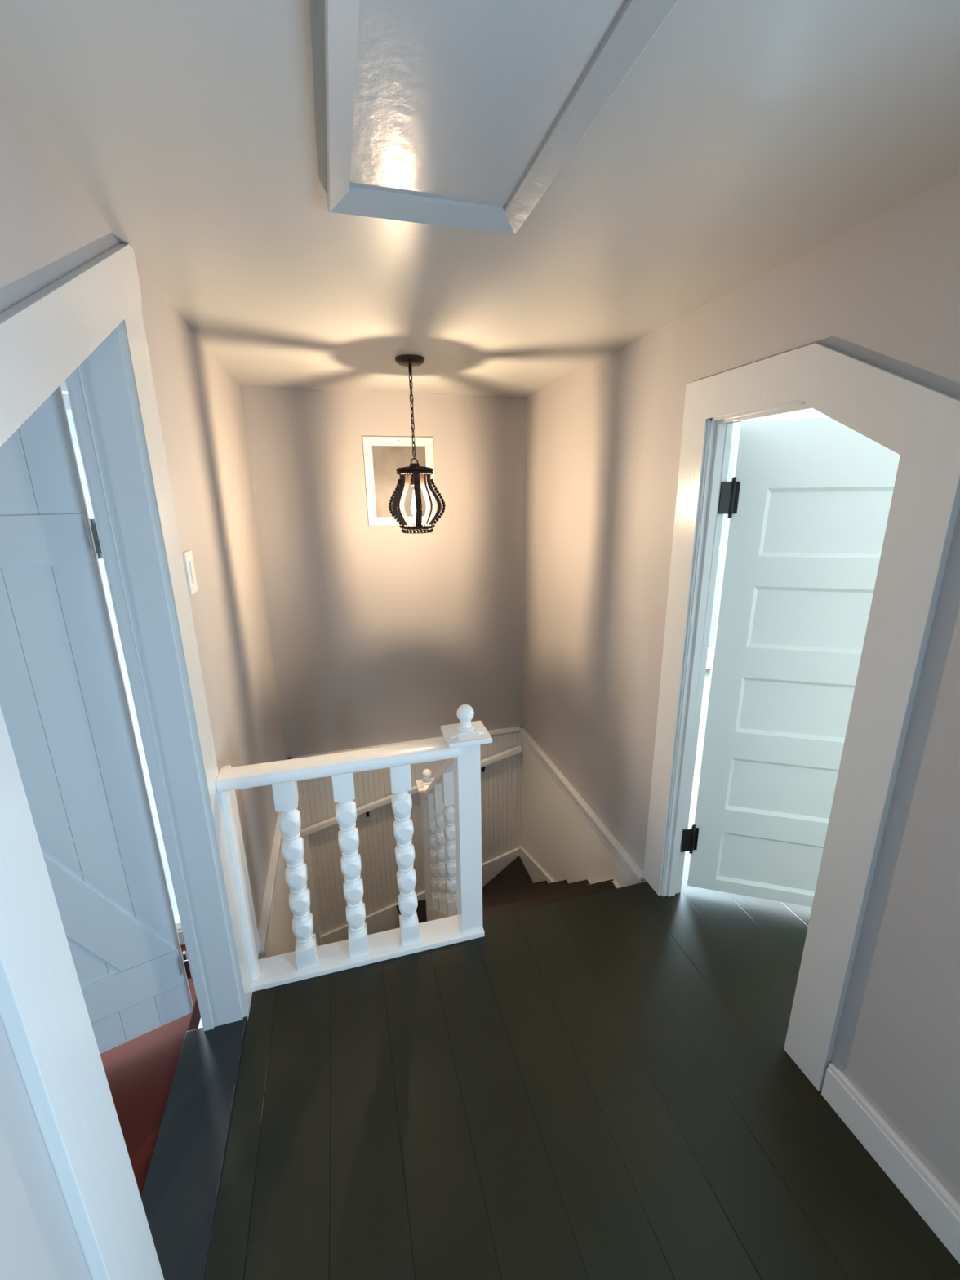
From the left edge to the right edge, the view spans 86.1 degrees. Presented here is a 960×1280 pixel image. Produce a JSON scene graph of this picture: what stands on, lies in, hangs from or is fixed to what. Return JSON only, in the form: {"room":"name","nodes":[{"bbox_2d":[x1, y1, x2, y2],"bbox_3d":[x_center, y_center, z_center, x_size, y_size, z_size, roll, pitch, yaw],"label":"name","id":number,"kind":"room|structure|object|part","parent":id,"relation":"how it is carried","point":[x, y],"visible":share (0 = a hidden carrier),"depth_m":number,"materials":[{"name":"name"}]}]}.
{"room":"stair landing","nodes":[
{"label":"stair landing","id":0,"kind":"room"},
{"bbox_2d":[0,99,296,1279],"bbox_3d":[-0.703,1.529,1.290,0.122,4.955,4.785,-5,16,-15],"label":"wall","id":1,"kind":"structure","parent":0,"point":[48,231],"depth_m":1.63,"materials":[{"name":"beige paint"}]},
{"bbox_2d":[0,385,193,1053],"bbox_3d":[-1.257,0.315,1.240,0.754,1.988,0.072,-9,18,-27],"label":"door","id":2,"kind":"structure","parent":1,"relation":"in","point":[64,704],"depth_m":1.34,"materials":[{"name":"paint"}]},
{"bbox_2d":[0,243,253,1279],"bbox_3d":[-0.750,0.268,1.056,0.132,2.231,1.018,-5,16,-15],"label":"trim","id":3,"kind":"structure","parent":1,"relation":"attached to","point":[85,329],"depth_m":1.14,"materials":[{"name":"paint"}]},
{"bbox_2d":[182,550,197,595],"bbox_3d":[-0.862,-0.202,1.532,0.012,0.124,0.076,-5,16,-15],"label":"light switch","id":4,"kind":"object","parent":1,"relation":"attached to","point":[188,560],"visible":0.98,"depth_m":1.51,"materials":[{"name":"white plastic"}]},
{"bbox_2d":[141,1016,248,1279],"bbox_3d":[-0.758,1.380,1.339,0.182,0.068,0.746,-5,16,-15],"label":"threshold","id":5,"kind":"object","parent":1,"relation":"attached to","point":[180,1195],"depth_m":1.35,"materials":[{"name":"paint"}]},
{"bbox_2d":[220,764,260,980],"bbox_3d":[-0.823,0.807,1.765,0.036,0.767,0.148,-5,16,-15],"label":"trim","id":6,"kind":"structure","parent":1,"relation":"attached to","point":[230,809],"depth_m":1.74,"materials":[{"name":"white paint"}]},
{"bbox_2d":[257,756,292,957],"bbox_3d":[-1.045,0.990,2.672,0.036,0.036,1.559,-5,16,-15],"label":"trim","id":7,"kind":"structure","parent":1,"relation":"on","point":[267,903],"depth_m":2.23,"materials":[{"name":"white wood"}]},
{"bbox_2d":[99,944,200,1197],"bbox_3d":[-1.976,1.647,0.531,2.619,0.089,2.673,-5,16,-15],"label":"floor","id":8,"kind":"structure","parent":0,"point":[140,1071],"depth_m":1.53,"materials":[{"name":"red paint"}]},
{"bbox_2d":[177,928,185,945],"bbox_3d":[-2.267,0.228,1.448,2.594,2.332,0.082,-5,16,-15],"label":"wall","id":9,"kind":"structure","parent":0,"point":[180,931],"depth_m":1.98,"materials":[{"name":"white paint"}]},
{"bbox_2d":[60,380,182,929],"bbox_3d":[-1.420,0.205,1.680,0.586,1.930,0.041,-5,16,-15],"label":"window","id":10,"kind":"structure","parent":9,"relation":"in","point":[63,384],"depth_m":1.73,"materials":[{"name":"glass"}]},
{"bbox_2d":[240,386,525,934],"bbox_3d":[-0.500,0.854,3.674,1.833,4.955,0.116,-5,16,-15],"label":"wall","id":11,"kind":"structure","parent":0,"point":[380,634],"depth_m":3.31,"materials":[{"name":"beige paint"}]},
{"bbox_2d":[299,834,321,946],"bbox_3d":[-1.197,2.321,3.801,0.063,2.079,0.043,-5,16,-15],"label":"trim","id":12,"kind":"structure","parent":11,"relation":"attached to","point":[307,855],"depth_m":3.63,"materials":[{"name":"white paint"}]},
{"bbox_2d":[362,436,435,525],"bbox_3d":[-0.482,-0.961,3.121,0.416,0.510,0.016,-5,16,-15],"label":"framed picture","id":13,"kind":"object","parent":11,"relation":"attached to","point":[383,455],"visible":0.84,"depth_m":3.10,"materials":[{"name":"white plastic"}]},
{"bbox_2d":[372,445,426,517],"bbox_3d":[-0.483,-0.962,3.125,0.323,0.418,0.007,-5,16,-15],"label":"print","id":14,"kind":"object","parent":13,"relation":"attached to","point":[386,460],"depth_m":3.10},
{"bbox_2d":[287,725,522,759],"bbox_3d":[-0.472,0.719,3.581,1.645,0.023,0.036,-5,16,-15],"label":"trim","id":15,"kind":"structure","parent":11,"relation":"attached to","point":[515,728],"depth_m":3.56,"materials":[{"name":"white paint"}]},
{"bbox_2d":[299,745,522,837],"bbox_3d":[-0.461,1.056,3.649,1.595,0.439,0.058,-5,16,-15],"label":"wall handrail","id":16,"kind":"object","parent":11,"relation":"attached to","point":[366,808],"visible":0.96,"depth_m":3.58,"materials":[{"name":"white paint"}]},
{"bbox_2d":[320,847,519,945],"bbox_3d":[-0.450,2.239,4.003,1.645,1.119,0.023,-5,16,-15],"label":"trim","id":17,"kind":"structure","parent":11,"relation":"attached to","point":[387,918],"depth_m":3.89,"materials":[{"name":"white paint"}]},
{"bbox_2d":[0,0,959,420],"bbox_3d":[0.416,-1.030,1.334,8.250,0.082,5.792,-5,16,-15],"label":"ceiling","id":18,"kind":"structure","parent":0,"point":[746,137],"depth_m":0.98,"materials":[{"name":"paint"}]},
{"bbox_2d":[388,354,445,533],"bbox_3d":[-0.303,-0.875,2.350,0.265,0.750,0.259,-5,16,-15],"label":"pendant lantern","id":19,"kind":"object","parent":18,"relation":"hanging from","point":[418,473],"visible":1,"depth_m":2.37,"materials":[{"name":"brown metal"}]},
{"bbox_3d":[-0.306,-1.028,2.318,0.016,0.405,0.016,-1,16,-1],"label":"chain","id":20,"kind":"part","parent":19,"relation":"part of","materials":[{"name":"brown metal"}]},
{"bbox_3d":[-0.303,-0.790,2.385,0.171,0.014,0.171,-5,16,-15],"label":"bead trim","id":21,"kind":"part","parent":19,"relation":"part of","materials":[{"name":"brown metal"}]},
{"bbox_3d":[-0.303,-0.777,2.389,0.171,0.014,0.171,-5,16,-15],"label":"bead trim","id":22,"kind":"part","parent":19,"relation":"part of","materials":[{"name":"brown metal"}]},
{"bbox_2d":[401,462,429,485],"bbox_3d":[-0.303,-0.770,2.391,0.140,0.099,0.146,-5,16,-15],"label":"socket","id":23,"kind":"object","parent":19,"relation":"attached to","point":[418,473],"depth_m":2.34,"materials":[{"name":"brown metal"}]},
{"bbox_3d":[-0.300,-0.544,2.454,0.168,0.015,0.168,-5,16,-15],"label":"bead trim","id":24,"kind":"part","parent":19,"relation":"part of","materials":[{"name":"brown metal"}]},
{"bbox_3d":[-0.299,-0.525,2.460,0.154,0.014,0.153,-5,16,-15],"label":"bead trim","id":25,"kind":"part","parent":19,"relation":"part of","materials":[{"name":"brown metal"}]},
{"bbox_2d":[323,0,679,235],"bbox_3d":[0.022,-0.761,0.609,0.399,0.031,1.018,-5,16,-15],"label":"attic hatch","id":26,"kind":"object","parent":18,"relation":"attached to","point":[455,113],"visible":1,"depth_m":0.77,"materials":[{"name":"paint"}]},
{"bbox_3d":[0.023,-0.772,0.602,0.337,0.005,0.947,-5,16,-15],"label":"hatch panel","id":27,"kind":"part","parent":26,"relation":"part of","materials":[{"name":"paint"}]},
{"bbox_2d":[205,668,959,1279],"bbox_3d":[1.823,1.080,2.254,5.296,0.050,5.462,-5,16,-15],"label":"floor","id":28,"kind":"structure","parent":0,"point":[578,1088],"depth_m":1.41,"materials":[{"name":"green paint"}]},
{"bbox_2d":[216,704,492,991],"bbox_3d":[-0.400,0.714,1.813,0.888,0.952,0.152,-5,16,-15],"label":"balustrade","id":29,"kind":"object","parent":28,"relation":"on","point":[462,741],"visible":1,"depth_m":1.80,"materials":[{"name":"white paint"}]},
{"bbox_3d":[-0.443,0.404,1.687,0.755,0.041,0.089,-5,16,-15],"label":"handrail","id":30,"kind":"part","parent":29,"relation":"part of","materials":[{"name":"white paint"}]},
{"bbox_3d":[-0.045,0.729,1.919,0.082,0.809,0.082,-5,16,-15],"label":"newel post","id":31,"kind":"part","parent":29,"relation":"part of","materials":[{"name":"white paint"}]},
{"bbox_2d":[706,422,738,669],"bbox_3d":[1.870,-0.728,4.643,3.493,2.332,0.082,-5,16,-15],"label":"wall","id":32,"kind":"structure","parent":0,"point":[735,425],"depth_m":4.94,"materials":[{"name":"white paint"}]},
{"bbox_2d":[707,431,737,652],"bbox_3d":[2.003,-0.824,4.650,1.732,1.980,0.041,-5,16,-15],"label":"window","id":33,"kind":"structure","parent":32,"relation":"in","point":[734,433],"depth_m":4.69,"materials":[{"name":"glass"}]},
{"bbox_2d":[520,173,959,1204],"bbox_3d":[0.960,1.384,1.726,0.092,4.955,4.785,-5,16,-15],"label":"wall","id":34,"kind":"structure","parent":0,"point":[603,440],"depth_m":1.57,"materials":[{"name":"beige paint"}]},
{"bbox_2d":[518,845,619,888],"bbox_3d":[0.502,1.800,3.403,0.020,1.606,1.444,-5,16,-15],"label":"trim","id":35,"kind":"structure","parent":34,"relation":"attached to","point":[536,873],"depth_m":3.74,"materials":[{"name":"white wood"}]},
{"bbox_2d":[520,726,646,884],"bbox_3d":[0.517,0.884,3.051,0.033,0.078,1.634,-5,16,-15],"label":"trim","id":36,"kind":"structure","parent":34,"relation":"attached to","point":[636,873],"depth_m":2.78,"materials":[{"name":"white wood"}]},
{"bbox_2d":[680,417,900,906],"bbox_3d":[1.163,0.177,1.883,0.683,1.841,0.065,3,16,12],"label":"door","id":37,"kind":"structure","parent":34,"relation":"in","point":[806,501],"depth_m":1.84,"materials":[{"name":"paint"}]},
{"bbox_3d":[1.196,0.901,2.081,0.429,0.231,0.035,4,16,15],"label":"panel","id":38,"kind":"part","parent":37,"relation":"part of","materials":[{"name":"paint"}]},
{"bbox_3d":[1.192,0.578,1.990,0.429,0.229,0.035,4,16,15],"label":"panel","id":39,"kind":"part","parent":37,"relation":"part of","materials":[{"name":"paint"}]},
{"bbox_3d":[1.187,0.254,1.899,0.429,0.223,0.035,4,16,15],"label":"panel","id":40,"kind":"part","parent":37,"relation":"part of","materials":[{"name":"paint"}]},
{"bbox_3d":[1.183,-0.073,1.807,0.429,0.226,0.035,4,16,15],"label":"panel","id":41,"kind":"part","parent":37,"relation":"part of","materials":[{"name":"paint"}]},
{"bbox_3d":[1.179,-0.392,1.717,0.429,0.228,0.035,4,16,15],"label":"panel","id":42,"kind":"part","parent":37,"relation":"part of","materials":[{"name":"paint"}]},
{"bbox_2d":[643,342,959,1091],"bbox_3d":[0.883,0.204,1.621,0.102,2.005,0.893,-5,16,-15],"label":"trim","id":43,"kind":"structure","parent":34,"relation":"attached to","point":[918,422],"depth_m":1.33,"materials":[{"name":"white wood"}]},
{"bbox_2d":[821,1062,959,1263],"bbox_3d":[1.265,1.512,0.440,0.020,0.119,2.166,-5,16,-15],"label":"baseboard","id":44,"kind":"structure","parent":34,"relation":"attached to","point":[938,1208],"depth_m":1.26,"materials":[{"name":"white wood"}]},
{"bbox_3d":[-0.226,3.482,3.561,1.975,0.049,1.964,-5,16,-15],"label":"floor","id":45,"kind":"structure","parent":0,"visible":0},
{"bbox_2d":[396,856,616,923],"bbox_3d":[-0.241,2.192,3.180,1.627,2.640,1.651,-5,16,-15],"label":"staircase","id":46,"kind":"structure","parent":45,"relation":"on","point":[513,889],"depth_m":2.83,"materials":[{"name":"brown paint"}]},
{"bbox_2d":[415,758,457,921],"bbox_3d":[-0.176,1.376,2.647,0.119,2.354,1.006,-5,16,-15],"label":"balustrade","id":47,"kind":"object","parent":46,"relation":"on","point":[437,793],"visible":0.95,"depth_m":2.59,"materials":[{"name":"white paint"}]},
{"bbox_3d":[-0.289,1.617,3.160,0.078,1.614,0.078,-5,16,-15],"label":"newel post","id":48,"kind":"part","parent":47,"relation":"part of","materials":[{"name":"white paint"}]},
{"bbox_3d":[-0.175,0.638,2.391,0.053,0.795,0.911,-5,16,-15],"label":"handrail","id":49,"kind":"part","parent":47,"relation":"part of","materials":[{"name":"white paint"}]}
]}

